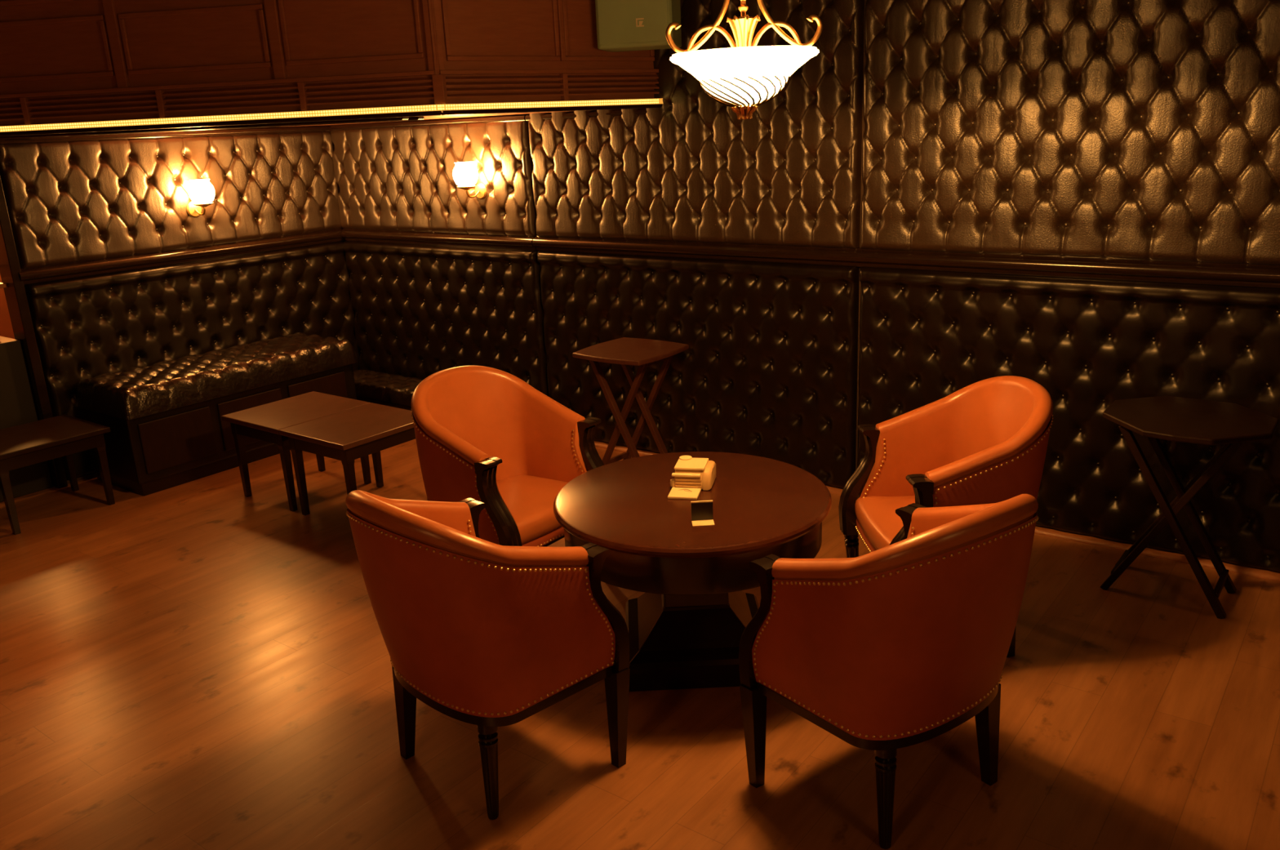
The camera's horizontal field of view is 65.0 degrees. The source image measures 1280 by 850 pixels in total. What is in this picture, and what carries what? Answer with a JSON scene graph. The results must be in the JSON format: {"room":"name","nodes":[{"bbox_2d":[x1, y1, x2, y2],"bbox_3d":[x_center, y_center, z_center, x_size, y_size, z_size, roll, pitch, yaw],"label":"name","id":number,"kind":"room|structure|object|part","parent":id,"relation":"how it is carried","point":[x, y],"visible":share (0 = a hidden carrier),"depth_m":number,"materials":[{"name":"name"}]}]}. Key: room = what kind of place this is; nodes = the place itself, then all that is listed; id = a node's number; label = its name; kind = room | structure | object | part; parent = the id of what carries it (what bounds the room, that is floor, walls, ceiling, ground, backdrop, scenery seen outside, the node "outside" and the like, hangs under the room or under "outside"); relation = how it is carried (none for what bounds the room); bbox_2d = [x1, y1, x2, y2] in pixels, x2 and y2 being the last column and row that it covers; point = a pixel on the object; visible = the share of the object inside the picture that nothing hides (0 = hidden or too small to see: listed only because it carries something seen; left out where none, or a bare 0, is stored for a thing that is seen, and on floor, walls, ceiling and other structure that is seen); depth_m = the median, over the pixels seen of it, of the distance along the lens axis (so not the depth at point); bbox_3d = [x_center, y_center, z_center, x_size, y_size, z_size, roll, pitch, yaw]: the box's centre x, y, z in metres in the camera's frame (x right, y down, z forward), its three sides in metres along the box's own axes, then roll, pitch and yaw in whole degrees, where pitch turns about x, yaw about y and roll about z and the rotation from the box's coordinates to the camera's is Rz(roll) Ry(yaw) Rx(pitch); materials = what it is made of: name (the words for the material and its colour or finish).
{"room":"bar","nodes":[
{"label":"bar","id":0,"kind":"room"},
{"bbox_2d":[0,274,14,338],"bbox_3d":[-5.149,-0.891,4.897,0.100,2.950,7.000,10,21,36],"label":"wall","id":1,"kind":"structure","parent":0,"point":[6,326],"depth_m":6.38,"materials":[{"name":"paint"}]},
{"bbox_2d":[66,471,97,484],"bbox_3d":[-2.694,-0.832,6.200,0.100,1.880,2.100,10,21,36],"label":"wall","id":2,"kind":"structure","parent":0,"point":[93,474],"depth_m":5.74,"materials":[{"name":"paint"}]},
{"bbox_2d":[0,177,67,488],"bbox_3d":[-3.314,-0.563,5.383,0.145,1.885,0.050,10,21,36],"label":"post","id":3,"kind":"object","parent":2,"relation":"attached to","point":[10,268],"visible":0.8,"depth_m":5.35,"materials":[{"name":"brown wood"}]},
{"bbox_2d":[0,124,330,144],"bbox_3d":[-2.675,-1.704,5.893,0.048,0.047,2.100,10,21,36],"label":"trim","id":4,"kind":"structure","parent":2,"relation":"attached to","point":[256,131],"depth_m":5.86,"materials":[{"name":"brown wood"}]},
{"bbox_2d":[0,131,342,268],"bbox_3d":[-2.653,-1.391,5.992,0.053,0.655,2.058,10,21,36],"label":"wall panel","id":5,"kind":"object","parent":2,"relation":"attached to","point":[85,200],"visible":0.99,"depth_m":5.80,"materials":[{"name":"leather"}]},
{"bbox_2d":[186,178,214,217],"bbox_3d":[-2.584,-1.330,5.912,0.191,0.220,0.146,10,21,36],"label":"wall lamp","id":6,"kind":"object","parent":5,"relation":"attached to","point":[201,192],"visible":1,"depth_m":5.85,"materials":[{"name":"white glass"}]},
{"bbox_3d":[-2.649,-1.282,5.979,0.020,0.096,0.096,10,21,36],"label":"plate","id":7,"kind":"part","parent":6,"relation":"part of","materials":[{"name":"gold metal"}]},
{"bbox_3d":[-2.568,-1.368,5.886,0.146,0.134,0.146,10,21,36],"label":"lamp shade","id":8,"kind":"part","parent":6,"relation":"part of","materials":[{"name":"white glass"}]},
{"bbox_2d":[18,228,343,284],"bbox_3d":[-2.639,-1.043,6.086,0.062,0.088,2.100,10,21,36],"label":"trim","id":9,"kind":"structure","parent":2,"relation":"attached to","point":[105,265],"depth_m":5.91,"materials":[{"name":"brown wood"}]},
{"bbox_2d":[24,240,359,480],"bbox_3d":[-2.608,-0.476,6.263,0.062,1.115,2.058,10,21,36],"label":"wall panel","id":10,"kind":"object","parent":2,"relation":"attached to","point":[91,326],"visible":0.59,"depth_m":6.00,"materials":[{"name":"leather"}]},
{"bbox_2d":[327,0,866,470],"bbox_3d":[-0.021,-1.267,5.382,10.200,2.950,0.100,10,21,36],"label":"wall","id":11,"kind":"structure","parent":0,"point":[864,56],"depth_m":4.72,"materials":[{"name":"paint"}]},
{"bbox_2d":[328,113,528,131],"bbox_3d":[-1.354,-1.841,6.152,1.811,0.047,0.048,10,21,36],"label":"trim","id":12,"kind":"structure","parent":11,"relation":"attached to","point":[505,118],"depth_m":6.06,"materials":[{"name":"brown wood"}]},
{"bbox_2d":[329,120,537,235],"bbox_3d":[-1.337,-1.529,6.240,1.797,0.665,0.053,10,21,36],"label":"wall panel","id":13,"kind":"object","parent":11,"relation":"attached to","point":[390,178],"visible":0.97,"depth_m":6.15,"materials":[{"name":"leather"}]},
{"bbox_2d":[452,161,486,199],"bbox_3d":[-0.998,-1.420,5.859,0.146,0.220,0.191,10,21,36],"label":"wall lamp","id":14,"kind":"object","parent":13,"relation":"attached to","point":[465,174],"visible":1,"depth_m":5.79,"materials":[{"name":"white glass"}]},
{"bbox_3d":[-1.013,-1.455,5.830,0.146,0.134,0.146,10,21,36],"label":"lamp shade","id":15,"kind":"part","parent":14,"relation":"part of","materials":[{"name":"white glass"}]},
{"bbox_3d":[-0.943,-1.382,5.942,0.096,0.096,0.020,10,21,36],"label":"plate","id":16,"kind":"part","parent":14,"relation":"part of","materials":[{"name":"gold metal"}]},
{"bbox_2d":[342,228,536,249],"bbox_3d":[-1.328,-1.179,6.344,1.811,0.088,0.062,10,21,36],"label":"trim","id":17,"kind":"structure","parent":11,"relation":"attached to","point":[459,239],"depth_m":6.25,"materials":[{"name":"brown wood"}]},
{"bbox_2d":[343,240,549,396],"bbox_3d":[-1.298,-0.609,6.511,1.797,1.115,0.061,10,21,36],"label":"wall panel","id":18,"kind":"object","parent":11,"relation":"attached to","point":[421,311],"visible":0.81,"depth_m":6.40,"materials":[{"name":"leather"}]},
{"bbox_2d":[524,108,647,121],"bbox_3d":[-0.274,-1.652,5.357,0.881,0.047,0.048,10,21,36],"label":"trim","id":19,"kind":"structure","parent":11,"relation":"attached to","point":[614,113],"depth_m":5.32,"materials":[{"name":"brown wood"}]},
{"bbox_2d":[528,0,864,248],"bbox_3d":[0.164,-1.779,4.962,2.003,1.745,0.053,10,21,36],"label":"wall panel","id":20,"kind":"object","parent":11,"relation":"attached to","point":[686,169],"visible":0.66,"depth_m":4.88,"materials":[{"name":"leather"}]},
{"bbox_2d":[537,250,859,488],"bbox_3d":[0.226,-0.342,5.388,2.003,1.115,0.061,10,21,36],"label":"wall panel","id":21,"kind":"object","parent":11,"relation":"attached to","point":[768,369],"visible":0.84,"depth_m":5.21,"materials":[{"name":"leather"}]},
{"bbox_2d":[532,235,1279,288],"bbox_3d":[1.306,-0.718,4.403,4.781,0.088,0.062,10,21,36],"label":"trim","id":22,"kind":"structure","parent":11,"relation":"attached to","point":[1180,272],"depth_m":4.36,"materials":[{"name":"brown wood"}]},
{"bbox_2d":[594,440,1279,582],"bbox_3d":[0.634,0.265,5.274,6.600,0.022,0.050,10,21,36],"label":"baseboard","id":23,"kind":"structure","parent":11,"relation":"attached to","point":[1266,574],"depth_m":4.23,"materials":[{"name":"brown wood"}]},
{"bbox_2d":[857,266,1279,572],"bbox_3d":[2.135,-0.008,3.981,2.764,1.115,0.062,10,21,36],"label":"wall panel","id":24,"kind":"object","parent":11,"relation":"attached to","point":[926,336],"visible":0.73,"depth_m":4.14,"materials":[{"name":"leather"}]},
{"bbox_2d":[860,0,1279,265],"bbox_3d":[2.073,-1.444,3.554,2.764,1.745,0.056,10,21,36],"label":"wall panel","id":25,"kind":"object","parent":11,"relation":"attached to","point":[1144,130],"visible":1,"depth_m":3.92,"materials":[{"name":"leather"}]},
{"bbox_2d":[0,439,1279,849],"bbox_3d":[-2.064,1.079,3.168,10.200,0.100,7.100,10,21,36],"label":"floor","id":26,"kind":"structure","parent":0,"point":[201,664],"depth_m":3.16,"materials":[{"name":"brown wood"}]},
{"bbox_2d":[0,282,53,502],"bbox_3d":[-3.668,-0.151,5.221,0.285,1.220,0.900,10,21,36],"label":"cabinet","id":27,"kind":"object","parent":26,"relation":"on","point":[17,407],"visible":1,"depth_m":5.42,"materials":[{"name":"brown wood"}]},
{"bbox_2d":[0,413,115,534],"bbox_3d":[-3.106,0.248,5.199,0.506,0.420,0.566,10,21,36],"label":"square table","id":28,"kind":"object","parent":26,"relation":"on","point":[64,435],"visible":1,"depth_m":5.11,"materials":[{"name":"black wood"}]},
{"bbox_3d":[-3.084,0.348,4.907,0.044,0.394,0.044,10,21,36],"label":"leg","id":29,"kind":"part","parent":28,"relation":"part of","materials":[{"name":"brown wood"}]},
{"bbox_3d":[-3.127,0.173,5.498,0.044,0.394,0.044,10,21,36],"label":"leg","id":30,"kind":"part","parent":28,"relation":"part of","materials":[{"name":"brown wood"}]},
{"bbox_3d":[-2.804,0.230,5.259,0.044,0.394,0.044,10,21,36],"label":"leg","id":31,"kind":"part","parent":28,"relation":"part of","materials":[{"name":"brown wood"}]},
{"bbox_2d":[75,332,357,496],"bbox_3d":[-2.451,-0.117,6.001,0.580,0.604,1.470,10,21,36],"label":"leather bench","id":32,"kind":"object","parent":26,"relation":"on","point":[168,429],"visible":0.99,"depth_m":5.61,"materials":[{"name":"black leather"}]},
{"bbox_3d":[-2.460,-0.328,5.938,0.580,0.164,1.470,10,21,36],"label":"seat","id":33,"kind":"part","parent":32,"relation":"part of","materials":[{"name":"leather"}]},
{"bbox_3d":[-2.252,-0.037,5.850,0.018,0.280,1.320,10,21,36],"label":"panel","id":34,"kind":"part","parent":32,"relation":"part of","materials":[{"name":"black wood"}]},
{"bbox_2d":[221,391,371,511],"bbox_3d":[-1.790,0.132,5.338,0.506,0.450,0.566,10,21,36],"label":"square table","id":35,"kind":"object","parent":26,"relation":"on","point":[264,422],"visible":0.68,"depth_m":5.21,"materials":[{"name":"brown wood"}]},
{"bbox_3d":[-2.091,0.175,5.285,0.044,0.424,0.044,10,21,36],"label":"leg","id":36,"kind":"part","parent":35,"relation":"part of","materials":[{"name":"brown wood"}]},
{"bbox_3d":[-1.768,0.231,5.046,0.044,0.424,0.044,10,21,36],"label":"leg","id":37,"kind":"part","parent":35,"relation":"part of","materials":[{"name":"brown wood"}]},
{"bbox_3d":[-1.811,0.057,5.638,0.044,0.424,0.044,10,21,36],"label":"leg","id":38,"kind":"part","parent":35,"relation":"part of","materials":[{"name":"brown wood"}]},
{"bbox_3d":[-1.487,0.113,5.399,0.044,0.424,0.044,10,21,36],"label":"leg","id":39,"kind":"part","parent":35,"relation":"part of","materials":[{"name":"brown wood"}]},
{"bbox_2d":[279,402,427,515],"bbox_3d":[-1.383,0.203,5.039,0.506,0.450,0.566,10,21,36],"label":"square table","id":40,"kind":"object","parent":26,"relation":"on","point":[347,436],"visible":0.73,"depth_m":4.89,"materials":[{"name":"brown wood"}]},
{"bbox_3d":[-1.685,0.246,4.985,0.044,0.424,0.044,10,21,36],"label":"leg","id":41,"kind":"part","parent":40,"relation":"part of","materials":[{"name":"brown wood"}]},
{"bbox_3d":[-1.361,0.302,4.747,0.044,0.424,0.044,10,21,36],"label":"leg","id":42,"kind":"part","parent":40,"relation":"part of","materials":[{"name":"brown wood"}]},
{"bbox_3d":[-1.404,0.128,5.338,0.044,0.424,0.044,10,21,36],"label":"leg","id":43,"kind":"part","parent":40,"relation":"part of","materials":[{"name":"brown wood"}]},
{"bbox_2d":[353,369,422,410],"bbox_3d":[-1.374,-0.131,6.455,1.600,0.278,0.300,10,21,36],"label":"bench","id":44,"kind":"object","parent":26,"relation":"on","point":[371,386],"visible":0.32,"depth_m":6.53,"materials":[{"name":"leather"}]},
{"bbox_2d":[345,489,630,820],"bbox_3d":[-0.461,0.567,2.878,0.638,0.913,0.613,14,23,43],"label":"armchair","id":45,"kind":"object","parent":26,"relation":"on","point":[488,635],"visible":1,"depth_m":2.64,"materials":[{"name":"orange leather"}]},
{"bbox_3d":[-0.691,0.856,3.005,0.056,0.307,0.061,14,23,43],"label":"leg","id":46,"kind":"part","parent":45,"relation":"part of","materials":[{"name":"brown wood"}]},
{"bbox_3d":[-0.485,0.419,2.816,0.600,0.593,0.559,14,23,43],"label":"backrest","id":47,"kind":"part","parent":45,"relation":"part of","materials":[{"name":"orange leather"}]},
{"bbox_3d":[-0.496,0.430,3.218,0.077,0.410,0.141,14,23,43],"label":"arm post","id":48,"kind":"part","parent":45,"relation":"part of","materials":[{"name":"brown wood"}]},
{"bbox_3d":[-0.405,0.924,2.731,0.057,0.305,0.061,14,23,43],"label":"leg","id":49,"kind":"part","parent":45,"relation":"part of","materials":[{"name":"brown wood"}]},
{"bbox_3d":[-0.442,0.706,2.933,0.583,0.030,0.449,14,23,43],"label":"rail","id":50,"kind":"part","parent":45,"relation":"part of","materials":[{"name":"brown wood"}]},
{"bbox_3d":[-0.098,0.526,2.835,0.077,0.410,0.141,14,23,43],"label":"arm post","id":51,"kind":"part","parent":45,"relation":"part of","materials":[{"name":"brown wood"}]},
{"bbox_3d":[-0.066,0.848,2.939,0.057,0.306,0.067,14,23,43],"label":"leg","id":52,"kind":"part","parent":45,"relation":"part of","materials":[{"name":"brown wood"}]},
{"bbox_2d":[411,365,604,546],"bbox_3d":[-0.520,0.254,3.934,0.613,0.913,0.638,9,20,35],"label":"armchair","id":53,"kind":"object","parent":26,"relation":"on","point":[485,434],"visible":0.59,"depth_m":3.96,"materials":[{"name":"orange leather"}]},
{"bbox_3d":[-0.496,0.324,3.573,0.141,0.410,0.077,9,20,35],"label":"arm post","id":54,"kind":"part","parent":53,"relation":"part of","materials":[{"name":"brown wood"}]},
{"bbox_3d":[-0.547,0.098,3.902,0.559,0.593,0.600,9,20,35],"label":"backrest","id":55,"kind":"part","parent":53,"relation":"part of","materials":[{"name":"orange leather"}]},
{"bbox_3d":[-0.471,0.309,3.914,0.432,0.106,0.520,9,20,35],"label":"seat","id":56,"kind":"part","parent":53,"relation":"part of","materials":[{"name":"orange leather"}]},
{"bbox_3d":[-0.320,0.396,3.828,0.047,0.056,0.536,10,20,35],"label":"seat rail","id":57,"kind":"part","parent":53,"relation":"part of","materials":[{"name":"leather"}]},
{"bbox_3d":[-0.499,0.400,3.966,0.449,0.030,0.583,9,20,35],"label":"rail","id":58,"kind":"part","parent":53,"relation":"part of","materials":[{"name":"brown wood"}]},
{"bbox_3d":[-0.166,0.180,4.004,0.141,0.410,0.077,9,20,35],"label":"arm post","id":59,"kind":"part","parent":53,"relation":"part of","materials":[{"name":"brown wood"}]},
{"bbox_2d":[572,337,688,464],"bbox_3d":[-0.032,-0.056,5.273,0.474,0.705,0.474,10,21,36],"label":"folding stand","id":60,"kind":"object","parent":26,"relation":"on","point":[624,351],"visible":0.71,"depth_m":5.17,"materials":[{"name":"brown wood"}]},
{"bbox_3d":[-0.100,-0.014,5.178,0.366,0.684,0.034,10,21,36],"label":"leg","id":61,"kind":"part","parent":60,"relation":"part of","materials":[{"name":"brown wood"}]},
{"bbox_3d":[-0.095,-0.023,5.208,0.366,0.684,0.034,10,21,36],"label":"leg","id":62,"kind":"part","parent":60,"relation":"part of","materials":[{"name":"brown wood"}]},
{"bbox_2d":[572,337,688,365],"bbox_3d":[-0.046,-0.382,5.176,0.474,0.024,0.474,10,21,36],"label":"tray","id":63,"kind":"object","parent":60,"relation":"on","point":[624,350],"depth_m":5.12,"materials":[{"name":"brown wood"}]},
{"bbox_3d":[0.033,-0.069,5.345,0.366,0.684,0.034,10,21,36],"label":"leg","id":64,"kind":"part","parent":60,"relation":"part of","materials":[{"name":"brown wood"}]},
{"bbox_3d":[0.038,-0.078,5.374,0.366,0.684,0.034,10,21,36],"label":"leg","id":65,"kind":"part","parent":60,"relation":"part of","materials":[{"name":"brown wood"}]},
{"bbox_2d":[553,451,831,691],"bbox_3d":[0.186,0.518,3.483,0.934,0.600,0.934,10,21,36],"label":"round table","id":66,"kind":"object","parent":26,"relation":"on","point":[689,622],"visible":0.92,"depth_m":3.31,"materials":[{"name":"brown wood"}]},
{"bbox_2d":[667,486,701,499],"bbox_3d":[0.150,0.229,3.388,0.100,0.011,0.096,1,17,12],"label":"coaster","id":67,"kind":"object","parent":66,"relation":"on","point":[682,493],"visible":1,"depth_m":3.37,"materials":[{"name":"white paper"}]},
{"bbox_2d":[670,455,715,490],"bbox_3d":[0.183,0.163,3.472,0.144,0.081,0.139,1,17,12],"label":"holder","id":68,"kind":"object","parent":66,"relation":"on","point":[690,472],"visible":1,"depth_m":3.42,"materials":[{"name":"white plastic"}]},
{"bbox_3d":[0.114,0.198,3.443,0.024,0.026,0.024,1,17,12],"label":"knob","id":69,"kind":"part","parent":68,"relation":"part of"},
{"bbox_3d":[0.178,0.134,3.466,0.104,0.009,0.110,1,17,12],"label":"lid","id":70,"kind":"part","parent":68,"relation":"part of","materials":[{"name":"white plastic"}]},
{"bbox_2d":[690,500,714,526],"bbox_3d":[0.195,0.275,3.131,0.068,0.066,0.050,-3,17,-1],"label":"table sign","id":71,"kind":"object","parent":66,"relation":"on","point":[702,514],"visible":1,"depth_m":3.15,"materials":[{"name":"black plastic"}]},
{"bbox_3d":[0.195,0.270,3.151,0.068,0.060,0.006,-3,17,-1],"label":"panel","id":72,"kind":"part","parent":71,"relation":"part of","materials":[{"name":"black plastic"}]},
{"bbox_2d":[738,493,1039,848],"bbox_3d":[0.692,0.571,2.692,0.638,0.913,0.613,-14,20,-33],"label":"armchair","id":73,"kind":"object","parent":26,"relation":"on","point":[886,650],"visible":1,"depth_m":2.45,"materials":[{"name":"orange leather"}]},
{"bbox_3d":[0.325,0.865,2.823,0.057,0.306,0.067,-14,20,-33],"label":"leg","id":74,"kind":"part","parent":73,"relation":"part of","materials":[{"name":"brown wood"}]},
{"bbox_3d":[0.326,0.543,2.716,0.077,0.410,0.141,-14,20,-33],"label":"arm post","id":75,"kind":"part","parent":73,"relation":"part of","materials":[{"name":"brown wood"}]},
{"bbox_3d":[0.688,0.710,2.749,0.583,0.030,0.449,-14,20,-33],"label":"rail","id":76,"kind":"part","parent":73,"relation":"part of","materials":[{"name":"brown wood"}]},
{"bbox_3d":[0.623,0.931,2.556,0.057,0.305,0.061,-14,20,-33],"label":"leg","id":77,"kind":"part","parent":73,"relation":"part of","materials":[{"name":"brown wood"}]},
{"bbox_3d":[0.699,0.423,2.626,0.600,0.593,0.559,-14,20,-33],"label":"backrest","id":78,"kind":"part","parent":73,"relation":"part of","materials":[{"name":"orange leather"}]},
{"bbox_3d":[0.784,0.431,3.020,0.077,0.410,0.141,-14,20,-33],"label":"arm post","id":79,"kind":"part","parent":73,"relation":"part of","materials":[{"name":"brown wood"}]},
{"bbox_3d":[0.951,0.851,2.773,0.056,0.307,0.061,-14,20,-33],"label":"leg","id":80,"kind":"part","parent":73,"relation":"part of","materials":[{"name":"brown wood"}]},
{"bbox_2d":[838,375,1053,657],"bbox_3d":[1.076,0.305,3.523,0.613,0.913,0.638,-3,17,-3],"label":"armchair","id":81,"kind":"object","parent":26,"relation":"on","point":[985,441],"visible":0.51,"depth_m":3.58,"materials":[{"name":"orange leather"}]},
{"bbox_3d":[0.816,0.530,3.873,0.067,0.304,0.057,-3,17,-3],"label":"leg","id":82,"kind":"part","parent":81,"relation":"part of","materials":[{"name":"brown wood"}]},
{"bbox_3d":[0.820,0.206,3.769,0.141,0.410,0.077,-3,17,-3],"label":"arm post","id":83,"kind":"part","parent":81,"relation":"part of","materials":[{"name":"brown wood"}]},
{"bbox_3d":[0.840,0.429,3.543,0.047,0.056,0.536,-3,17,-3],"label":"seat rail","id":84,"kind":"part","parent":81,"relation":"part of","materials":[{"name":"leather"}]},
{"bbox_3d":[1.019,0.356,3.534,0.432,0.106,0.520,-3,17,-3],"label":"seat","id":85,"kind":"part","parent":81,"relation":"part of","materials":[{"name":"orange leather"}]},
{"bbox_3d":[0.858,0.365,3.232,0.141,0.410,0.077,-3,17,-3],"label":"arm post","id":86,"kind":"part","parent":81,"relation":"part of","materials":[{"name":"brown wood"}]},
{"bbox_3d":[1.093,0.150,3.479,0.559,0.593,0.600,-3,17,-3],"label":"backrest","id":87,"kind":"part","parent":81,"relation":"part of","materials":[{"name":"orange leather"}]},
{"bbox_3d":[1.245,0.643,3.426,0.061,0.307,0.056,-3,17,-3],"label":"leg","id":88,"kind":"part","parent":81,"relation":"part of","materials":[{"name":"brown wood"}]},
{"bbox_2d":[1100,395,1279,618],"bbox_3d":[2.009,0.305,3.757,0.545,0.705,0.530,10,21,36],"label":"folding stand","id":89,"kind":"object","parent":26,"relation":"on","point":[1170,418],"visible":1,"depth_m":3.66,"materials":[{"name":"black wood"}]},
{"bbox_3d":[1.943,0.338,3.694,0.414,0.685,0.034,10,21,36],"label":"leg","id":90,"kind":"part","parent":89,"relation":"part of","materials":[{"name":"black wood"}]},
{"bbox_3d":[1.940,0.347,3.663,0.414,0.685,0.034,10,21,36],"label":"leg","id":91,"kind":"part","parent":89,"relation":"part of","materials":[{"name":"black wood"}]},
{"bbox_3d":[2.088,0.277,3.876,0.414,0.685,0.034,10,21,36],"label":"leg","id":92,"kind":"part","parent":89,"relation":"part of","materials":[{"name":"black wood"}]},
{"bbox_2d":[1102,395,1279,445],"bbox_3d":[1.995,-0.021,3.660,0.545,0.024,0.530,10,21,36],"label":"tray","id":93,"kind":"object","parent":89,"relation":"on","point":[1170,418],"depth_m":3.61,"materials":[{"name":"black wood"}]},
{"bbox_3d":[2.084,0.286,3.845,0.414,0.685,0.034,10,21,36],"label":"leg","id":94,"kind":"part","parent":89,"relation":"part of","materials":[{"name":"black wood"}]},
{"bbox_3d":[-2.195,-1.841,2.296,10.200,0.100,7.100,10,21,36],"label":"ceiling","id":95,"kind":"structure","parent":0,"visible":0},
{"bbox_2d":[0,0,662,139],"bbox_3d":[-2.296,-2.037,5.035,3.967,1.082,2.803,10,21,36],"label":"soffit","id":96,"kind":"structure","parent":95,"relation":"attached to","point":[62,61],"depth_m":4.50,"materials":[{"name":"brown wood"}]},
{"bbox_3d":[-1.830,-1.968,4.485,3.828,0.760,0.646,-3,17,-3],"label":"panel moulding","id":97,"kind":"part","parent":96,"relation":"part of","materials":[{"name":"brown wood"}]},
{"bbox_3d":[-2.011,-1.495,4.633,4.306,0.137,0.727,-3,17,-2],"label":"louvre frame","id":98,"kind":"part","parent":96,"relation":"part of","materials":[{"name":"brown wood"}]},
{"bbox_2d":[0,97,663,132],"bbox_3d":[-1.994,-1.407,4.631,4.312,0.026,0.713,-3,17,-2],"label":"strip light","id":99,"kind":"object","parent":96,"relation":"attached to","point":[658,100],"visible":1,"depth_m":4.54,"materials":[{"name":"beige"}]},
{"bbox_2d":[595,0,681,52],"bbox_3d":[-0.005,-2.060,4.671,0.356,0.590,0.332,1,17,13],"label":"picture","id":100,"kind":"object","parent":96,"relation":"attached to","point":[622,25],"visible":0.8,"depth_m":4.58,"materials":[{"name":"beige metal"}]},
{"bbox_2d":[597,0,667,44],"bbox_3d":[-0.040,-2.013,4.523,0.326,0.552,0.007,1,17,13],"label":"grille","id":101,"kind":"object","parent":100,"relation":"attached to","point":[620,22],"depth_m":4.58,"materials":[{"name":"metal"}]},
{"bbox_2d":[665,0,822,119],"bbox_3d":[0.272,-1.415,2.686,0.414,1.147,0.414,11,21,39],"label":"chandelier","id":102,"kind":"object","parent":95,"relation":"hanging from","point":[743,77],"visible":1,"depth_m":2.74,"materials":[{"name":"white glass"}]},
{"bbox_3d":[0.166,-1.323,2.735,0.214,0.589,0.021,1,17,13],"label":"arm","id":103,"kind":"part","parent":102,"relation":"part of","materials":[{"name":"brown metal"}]},
{"bbox_3d":[0.273,-1.405,2.689,0.060,0.615,0.060,10,21,36],"label":"stem","id":104,"kind":"part","parent":102,"relation":"part of","materials":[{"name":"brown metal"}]},
{"bbox_2d":[698,75,789,106],"bbox_3d":[0.294,-0.935,2.829,0.255,0.079,0.255,10,21,36],"label":"shade","id":105,"kind":"object","parent":102,"relation":"on","point":[731,91],"depth_m":2.75,"materials":[{"name":"glass"}]},
{"bbox_3d":[0.292,-0.970,2.819,0.414,0.143,0.414,10,21,36],"label":"lamp shade","id":106,"kind":"part","parent":102,"relation":"part of","materials":[{"name":"white glass"}]},
{"bbox_3d":[0.388,-1.326,2.711,0.214,0.590,0.021,-3,17,0],"label":"arm","id":107,"kind":"part","parent":102,"relation":"part of","materials":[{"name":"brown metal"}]}
]}

